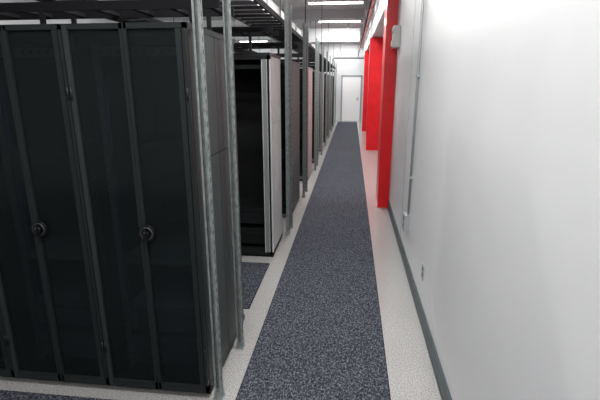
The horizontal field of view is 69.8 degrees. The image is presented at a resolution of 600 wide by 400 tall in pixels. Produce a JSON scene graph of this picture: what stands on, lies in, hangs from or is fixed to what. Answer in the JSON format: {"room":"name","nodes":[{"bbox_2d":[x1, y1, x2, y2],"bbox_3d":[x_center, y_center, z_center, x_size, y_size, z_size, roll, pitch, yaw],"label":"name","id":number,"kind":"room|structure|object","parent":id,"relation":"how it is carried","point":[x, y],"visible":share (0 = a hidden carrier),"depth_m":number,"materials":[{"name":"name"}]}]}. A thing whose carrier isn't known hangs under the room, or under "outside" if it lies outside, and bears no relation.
{"room":"server room","nodes":[
{"label":"server room","id":0,"kind":"room"},
{"bbox_2d":[0,0,119,24],"bbox_3d":[-5.462,-2.643,9.332,0.100,3.700,24.000,2,15,6],"label":"wall","id":1,"kind":"structure","parent":0,"point":[51,21],"depth_m":9.18,"materials":[{"name":"grey"}]},
{"bbox_2d":[0,121,440,399],"bbox_3d":[-1.698,-0.694,9.407,7.680,0.100,24.200,2,15,6],"label":"floor","id":2,"kind":"structure","parent":0,"point":[411,376],"depth_m":3.16,"materials":[{"name":"tile"}]},
{"bbox_2d":[0,305,19,377],"bbox_3d":[-1.965,0.018,2.753,0.600,2.020,0.887,2,15,6],"label":"rack","id":3,"kind":"object","parent":2,"relation":"on","point":[6,366],"visible":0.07,"depth_m":2.55,"materials":[{"name":"grey metal"}]},
{"bbox_2d":[0,390,111,399],"bbox_3d":[-2.901,1.684,0.460,4.236,0.008,4.530,2,15,6],"label":"carpet","id":4,"kind":"object","parent":2,"relation":"on","point":[4,394],"visible":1,"depth_m":2.48,"materials":[{"name":"black carpet"}]},
{"bbox_2d":[0,24,112,385],"bbox_3d":[-1.367,0.036,2.686,0.600,2.020,0.887,2,15,6],"label":"rack","id":5,"kind":"object","parent":2,"relation":"on","point":[49,303],"visible":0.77,"depth_m":2.54,"materials":[{"name":"grey metal"}]},
{"bbox_2d":[61,22,244,393],"bbox_3d":[-0.769,0.054,2.619,0.600,2.020,0.887,2,15,6],"label":"rack","id":6,"kind":"object","parent":2,"relation":"on","point":[132,86],"visible":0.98,"depth_m":2.45,"materials":[{"name":"grey metal"}]},
{"bbox_2d":[191,0,225,399],"bbox_3d":[-0.465,-0.107,2.145,0.056,2.580,0.056,2,15,6],"label":"post","id":7,"kind":"object","parent":2,"relation":"on","point":[196,5],"visible":1,"depth_m":2.15,"materials":[{"name":"metal"}]},
{"bbox_2d":[222,0,245,349],"bbox_3d":[-0.408,-0.235,2.615,0.056,2.580,0.056,2,15,6],"label":"post","id":8,"kind":"object","parent":2,"relation":"on","point":[226,5],"visible":1,"depth_m":2.62,"materials":[{"name":"metal"}]},
{"bbox_2d":[242,262,269,308],"bbox_3d":[-2.459,0.690,4.116,4.236,0.008,0.900,2,15,6],"label":"carpet","id":9,"kind":"object","parent":2,"relation":"on","point":[253,273],"visible":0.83,"depth_m":3.97,"materials":[{"name":"black carpet"}]},
{"bbox_2d":[234,52,282,256],"bbox_3d":[-0.538,-0.464,4.524,0.600,2.020,0.632,2,15,6],"label":"rack","id":10,"kind":"object","parent":2,"relation":"on","point":[257,75],"visible":0.51,"depth_m":4.57,"materials":[{"name":"grey metal"}]},
{"bbox_2d":[203,26,278,52],"bbox_3d":[-2.051,-1.577,4.332,3.660,0.230,0.366,2,15,6],"label":"ladder","id":11,"kind":"object","parent":10,"relation":"on","point":[253,31],"visible":0.23,"depth_m":3.98,"materials":[{"name":"black metal"}]},
{"bbox_2d":[284,0,289,235],"bbox_3d":[-0.144,-0.829,4.800,0.056,2.580,0.056,2,15,6],"label":"post","id":12,"kind":"object","parent":2,"relation":"on","point":[285,1],"visible":1,"depth_m":4.76,"materials":[{"name":"metal"}]},
{"bbox_2d":[280,61,299,213],"bbox_3d":[-0.351,-0.884,6.069,0.600,2.020,0.887,2,15,6],"label":"rack","id":13,"kind":"object","parent":2,"relation":"on","point":[295,66],"visible":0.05,"depth_m":6.08,"materials":[{"name":"grey metal"}]},
{"bbox_2d":[233,42,297,55],"bbox_3d":[-1.865,-1.995,5.865,3.660,0.230,0.366,2,15,6],"label":"ladder","id":14,"kind":"object","parent":13,"relation":"on","point":[265,45],"visible":0.23,"depth_m":5.52,"materials":[{"name":"black metal"}]},
{"bbox_2d":[288,4,293,227],"bbox_3d":[-0.111,-0.902,5.068,0.056,2.580,0.056,2,15,6],"label":"post","id":15,"kind":"object","parent":2,"relation":"on","point":[290,5],"visible":0.95,"depth_m":5.04,"materials":[{"name":"metal"}]},
{"bbox_2d":[302,23,305,197],"bbox_3d":[0.059,-1.286,6.477,0.056,2.580,0.056,2,15,6],"label":"post","id":16,"kind":"object","parent":2,"relation":"on","point":[304,24],"visible":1,"depth_m":6.46,"materials":[{"name":"metal"}]},
{"bbox_2d":[300,67,312,180],"bbox_3d":[-0.108,-1.432,8.082,0.600,2.020,0.887,2,15,6],"label":"rack","id":17,"kind":"object","parent":2,"relation":"on","point":[301,68],"visible":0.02,"depth_m":8.12,"materials":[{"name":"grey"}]},
{"bbox_2d":[273,53,311,62],"bbox_3d":[-1.622,-2.542,7.878,3.660,0.230,0.366,2,15,6],"label":"ladder","id":18,"kind":"object","parent":17,"relation":"on","point":[294,55],"visible":0.12,"depth_m":7.52,"materials":[{"name":"black metal"}]},
{"bbox_2d":[305,26,307,191],"bbox_3d":[0.106,-1.390,6.861,0.056,2.580,0.056,2,15,6],"label":"post","id":19,"kind":"object","parent":2,"relation":"on","point":[306,68],"visible":0.97,"depth_m":6.87,"materials":[{"name":"metal"}]},
{"bbox_2d":[235,122,390,399],"bbox_3d":[0.868,-0.641,9.007,0.882,0.008,23.000,2,15,6],"label":"carpet runner","id":20,"kind":"object","parent":2,"relation":"on","point":[320,337],"visible":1,"depth_m":3.44,"materials":[{"name":"grey carpet"}]},
{"bbox_2d":[314,38,316,170],"bbox_3d":[0.315,-1.859,8.586,0.056,2.580,0.056,2,15,6],"label":"post","id":21,"kind":"object","parent":2,"relation":"on","point":[315,38],"visible":1,"depth_m":8.57,"materials":[{"name":"metal"}]},
{"bbox_2d":[312,70,319,162],"bbox_3d":[0.113,-1.927,9.903,0.600,2.020,0.887,2,15,6],"label":"rack","id":22,"kind":"object","parent":2,"relation":"on","point":[313,71],"visible":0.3,"depth_m":9.73,"materials":[{"name":"grey metal"}]},
{"bbox_2d":[280,59,319,66],"bbox_3d":[-1.402,-3.038,9.699,3.660,0.230,0.366,2,15,6],"label":"ladder","id":23,"kind":"object","parent":22,"relation":"on","point":[294,60],"visible":0.15,"depth_m":9.34,"materials":[{"name":"black metal"}]},
{"bbox_2d":[316,41,319,165],"bbox_3d":[0.378,-2.003,9.113,0.056,2.580,0.056,2,15,6],"label":"post","id":24,"kind":"object","parent":2,"relation":"on","point":[318,41],"visible":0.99,"depth_m":9.09,"materials":[{"name":"metal"}]},
{"bbox_2d":[319,72,323,150],"bbox_3d":[0.310,-2.371,11.532,0.600,2.020,0.887,2,15,6],"label":"rack","id":25,"kind":"object","parent":2,"relation":"on","point":[320,85],"visible":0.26,"depth_m":11.25,"materials":[{"name":"grey metal"}]},
{"bbox_2d":[321,46,323,154],"bbox_3d":[0.541,-2.368,10.455,0.056,2.580,0.056,2,15,6],"label":"post","id":26,"kind":"object","parent":2,"relation":"on","point":[322,46],"visible":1,"depth_m":10.46,"materials":[{"name":"metal"}]},
{"bbox_2d":[323,73,327,141],"bbox_3d":[0.519,-2.840,13.257,0.600,2.020,0.887,2,15,6],"label":"rack","id":27,"kind":"object","parent":2,"relation":"on","point":[324,73],"visible":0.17,"depth_m":12.90,"materials":[{"name":"grey metal"}]},
{"bbox_2d":[300,65,327,71],"bbox_3d":[-0.996,-3.950,13.053,3.660,0.230,0.366,2,15,6],"label":"ladder","id":28,"kind":"object","parent":27,"relation":"on","point":[310,66],"visible":0.14,"depth_m":12.70,"materials":[{"name":"black metal"}]},
{"bbox_2d":[325,51,327,145],"bbox_3d":[0.738,-2.811,12.084,0.056,2.580,0.056,2,15,6],"label":"post","id":29,"kind":"object","parent":2,"relation":"on","point":[326,51],"visible":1,"depth_m":12.10,"materials":[{"name":"metal"}]},
{"bbox_2d":[327,75,330,134],"bbox_3d":[0.727,-3.309,14.982,0.600,2.020,0.887,2,15,6],"label":"rack","id":30,"kind":"object","parent":2,"relation":"on","point":[328,75],"visible":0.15,"depth_m":14.60,"materials":[{"name":"grey metal"}]},
{"bbox_2d":[328,56,330,137],"bbox_3d":[0.947,-3.280,13.809,0.056,2.580,0.056,2,15,6],"label":"post","id":31,"kind":"object","parent":2,"relation":"on","point":[330,56],"visible":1,"depth_m":13.81,"materials":[{"name":"metal"}]},
{"bbox_2d":[330,76,331,129],"bbox_3d":[0.936,-3.779,16.707,0.600,2.020,0.887,2,15,6],"label":"rack","id":32,"kind":"object","parent":2,"relation":"on","point":[331,76],"visible":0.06,"depth_m":16.21,"materials":[{"name":"grey metal"}]},
{"bbox_2d":[331,59,332,131],"bbox_3d":[1.155,-3.750,15.534,0.056,2.580,0.056,2,15,6],"label":"post","id":33,"kind":"object","parent":2,"relation":"on","point":[332,59],"visible":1,"depth_m":15.51,"materials":[{"name":"metal"}]},
{"bbox_2d":[332,76,333,125],"bbox_3d":[1.145,-4.248,18.433,0.600,2.020,0.887,2,15,6],"label":"rack","id":34,"kind":"object","parent":2,"relation":"on","point":[333,76],"visible":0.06,"depth_m":18.02,"materials":[{"name":"grey metal"}]},
{"bbox_2d":[333,61,334,126],"bbox_3d":[1.364,-4.219,17.259,0.056,2.580,0.056,2,15,6],"label":"post","id":35,"kind":"object","parent":2,"relation":"on","point":[334,61],"visible":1,"depth_m":17.24,"materials":[{"name":"metal"}]},
{"bbox_2d":[334,63,336,122],"bbox_3d":[1.573,-4.688,18.985,0.056,2.580,0.056,2,15,6],"label":"post","id":36,"kind":"object","parent":2,"relation":"on","point":[336,63],"visible":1,"depth_m":19.02,"materials":[{"name":"metal"}]},
{"bbox_2d":[362,51,368,130],"bbox_3d":[2.615,-4.012,15.964,0.542,2.860,0.524,2,15,6],"label":"pillar","id":37,"kind":"structure","parent":2,"relation":"on","point":[366,59],"depth_m":15.74,"materials":[{"name":"paint"}]},
{"bbox_2d":[365,37,382,149],"bbox_3d":[2.070,-2.786,11.460,0.542,2.860,0.524,2,15,6],"label":"pillar","id":38,"kind":"structure","parent":2,"relation":"on","point":[376,43],"depth_m":11.22,"materials":[{"name":"paint"}]},
{"bbox_2d":[376,0,398,207],"bbox_3d":[1.435,-1.745,6.032,0.564,3.700,0.595,2,15,6],"label":"pillar","id":39,"kind":"structure","parent":2,"relation":"on","point":[389,58],"depth_m":5.94,"materials":[{"name":"paint"}]},
{"bbox_3d":[-3.758,-0.037,2.956,0.600,2.020,0.887,2,15,6],"label":"rack","id":40,"kind":"object","parent":2,"relation":"on","visible":0},
{"bbox_2d":[0,0,233,30],"bbox_3d":[-2.345,-1.120,2.744,3.860,0.180,0.324,2,15,6],"label":"ladder","id":41,"kind":"object","parent":40,"relation":"on","point":[102,9],"visible":0.77,"depth_m":2.49,"materials":[{"name":"black metal"}]},
{"bbox_2d":[98,0,369,39],"bbox_3d":[-1.698,-4.361,8.409,7.680,0.100,24.200,2,15,6],"label":"ceiling","id":42,"kind":"structure","parent":0,"point":[296,4],"depth_m":14.13,"materials":[{"name":"paint"}]},
{"bbox_2d":[35,0,293,58],"bbox_3d":[-1.354,-4.361,10.924,0.416,1.220,17.100,2,15,6],"label":"ladder","id":43,"kind":"object","parent":42,"relation":"hanging from","point":[121,20],"visible":0.11,"depth_m":5.30,"materials":[{"name":"black metal"}]},
{"bbox_2d":[239,40,267,41],"bbox_3d":[-2.009,-6.986,18.689,1.250,0.230,0.180,2,15,6],"label":"ceiling light","id":44,"kind":"object","parent":42,"relation":"attached to","point":[239,40],"depth_m":18.63,"materials":[{"name":"white plastic"}]},
{"bbox_2d":[154,8,364,21],"bbox_3d":[-1.603,-5.202,12.150,6.780,0.240,0.170,2,15,6],"label":"ceiling beam","id":45,"kind":"structure","parent":42,"relation":"attached to","point":[313,14],"depth_m":11.89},
{"bbox_2d":[220,0,335,68],"bbox_3d":[0.365,-4.217,10.625,0.406,1.340,17.750,2,15,6],"label":"ladder","id":46,"kind":"object","parent":42,"relation":"hanging from","point":[297,38],"visible":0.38,"depth_m":4.58,"materials":[{"name":"black metal"}]},
{"bbox_2d":[219,0,359,47],"bbox_3d":[0.331,-4.572,10.767,2.430,0.730,18.100,2,15,6],"label":"air duct","id":47,"kind":"object","parent":42,"relation":"hanging from","point":[347,35],"visible":0.39,"depth_m":13.45,"materials":[{"name":"silver metal"}]},
{"bbox_2d":[308,0,363,4],"bbox_3d":[0.806,-4.534,9.677,1.250,0.230,0.180,2,15,6],"label":"ceiling light","id":48,"kind":"object","parent":42,"relation":"attached to","point":[310,2],"depth_m":9.64,"materials":[{"name":"white plastic"}]},
{"bbox_2d":[318,19,360,22],"bbox_3d":[1.160,-5.330,12.600,1.250,0.230,0.180,2,15,6],"label":"ceiling light","id":49,"kind":"object","parent":42,"relation":"attached to","point":[328,20],"depth_m":12.54,"materials":[{"name":"white plastic"}]},
{"bbox_2d":[334,43,363,58],"bbox_3d":[1.910,-6.013,16.653,1.180,1.040,0.324,2,15,6],"label":"wire tray","id":50,"kind":"object","parent":42,"relation":"attached to","point":[340,43],"visible":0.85,"depth_m":16.62,"materials":[{"name":"metal"}]},
{"bbox_2d":[361,0,374,47],"bbox_3d":[1.401,-4.013,8.129,0.086,0.423,24.000,2,15,6],"label":"pipe","id":51,"kind":"object","parent":42,"relation":"attached to","point":[372,3],"visible":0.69,"depth_m":10.93,"materials":[{"name":"red paint"}]},
{"bbox_2d":[234,39,363,120],"bbox_3d":[-0.300,-5.669,20.457,7.480,3.700,0.100,2,15,6],"label":"wall","id":52,"kind":"structure","parent":0,"point":[344,66],"depth_m":19.96,"materials":[{"name":"grey paint"}]},
{"bbox_2d":[340,75,361,120],"bbox_3d":[2.410,-4.787,20.263,0.960,2.100,0.100,2,15,6],"label":"door","id":53,"kind":"structure","parent":52,"relation":"in","point":[351,85],"depth_m":20.26,"materials":[{"name":"grey paint"}]},
{"bbox_2d":[358,0,371,55],"bbox_3d":[1.367,-3.851,8.177,0.174,0.762,24.000,2,15,6],"label":"conduit","id":54,"kind":"object","parent":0,"point":[366,0],"depth_m":9.06,"materials":[{"name":"metal"}]},
{"bbox_2d":[363,0,384,57],"bbox_3d":[2.329,-5.077,12.814,0.510,0.830,14.250,2,15,6],"label":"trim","id":55,"kind":"structure","parent":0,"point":[375,28],"depth_m":9.88,"materials":[{"name":"white"}]},
{"bbox_2d":[389,0,599,399],"bbox_3d":[1.011,-0.491,1.424,0.500,3.700,9.220,2,15,6],"label":"wall","id":56,"kind":"structure","parent":0,"point":[504,213],"depth_m":1.60,"materials":[{"name":"white paint"}]},
{"bbox_2d":[391,0,400,48],"bbox_3d":[1.210,-2.668,5.273,0.100,1.520,0.180,2,15,6],"label":"electrical box","id":57,"kind":"object","parent":56,"relation":"attached to","point":[396,30],"visible":1,"depth_m":5.36,"materials":[{"name":"grey plastic"}]},
{"bbox_2d":[400,0,415,235],"bbox_3d":[1.103,-1.326,4.256,0.003,3.575,0.006,2,15,6],"label":"trim","id":58,"kind":"structure","parent":56,"relation":"attached to","point":[415,0],"depth_m":4.37,"materials":[{"name":"grey"}]},
{"bbox_2d":[402,0,423,231],"bbox_3d":[1.012,-1.311,3.684,0.055,3.305,0.130,2,15,6],"label":"conduit","id":59,"kind":"object","parent":56,"relation":"attached to","point":[406,216],"visible":1,"depth_m":3.84,"materials":[{"name":"grey"}]},
{"bbox_2d":[387,200,451,399],"bbox_3d":[0.748,1.242,1.865,0.016,0.125,9.100,2,15,6],"label":"baseboard","id":60,"kind":"structure","parent":56,"relation":"attached to","point":[442,385],"depth_m":3.12,"materials":[{"name":"grey rubber"}]},
{"bbox_2d":[421,263,423,280],"bbox_3d":[0.931,0.544,3.265,0.008,0.115,0.070,2,15,6],"label":"wall outlet","id":61,"kind":"object","parent":56,"relation":"attached to","point":[422,272],"visible":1,"depth_m":3.25,"materials":[{"name":"grey"}]}
]}

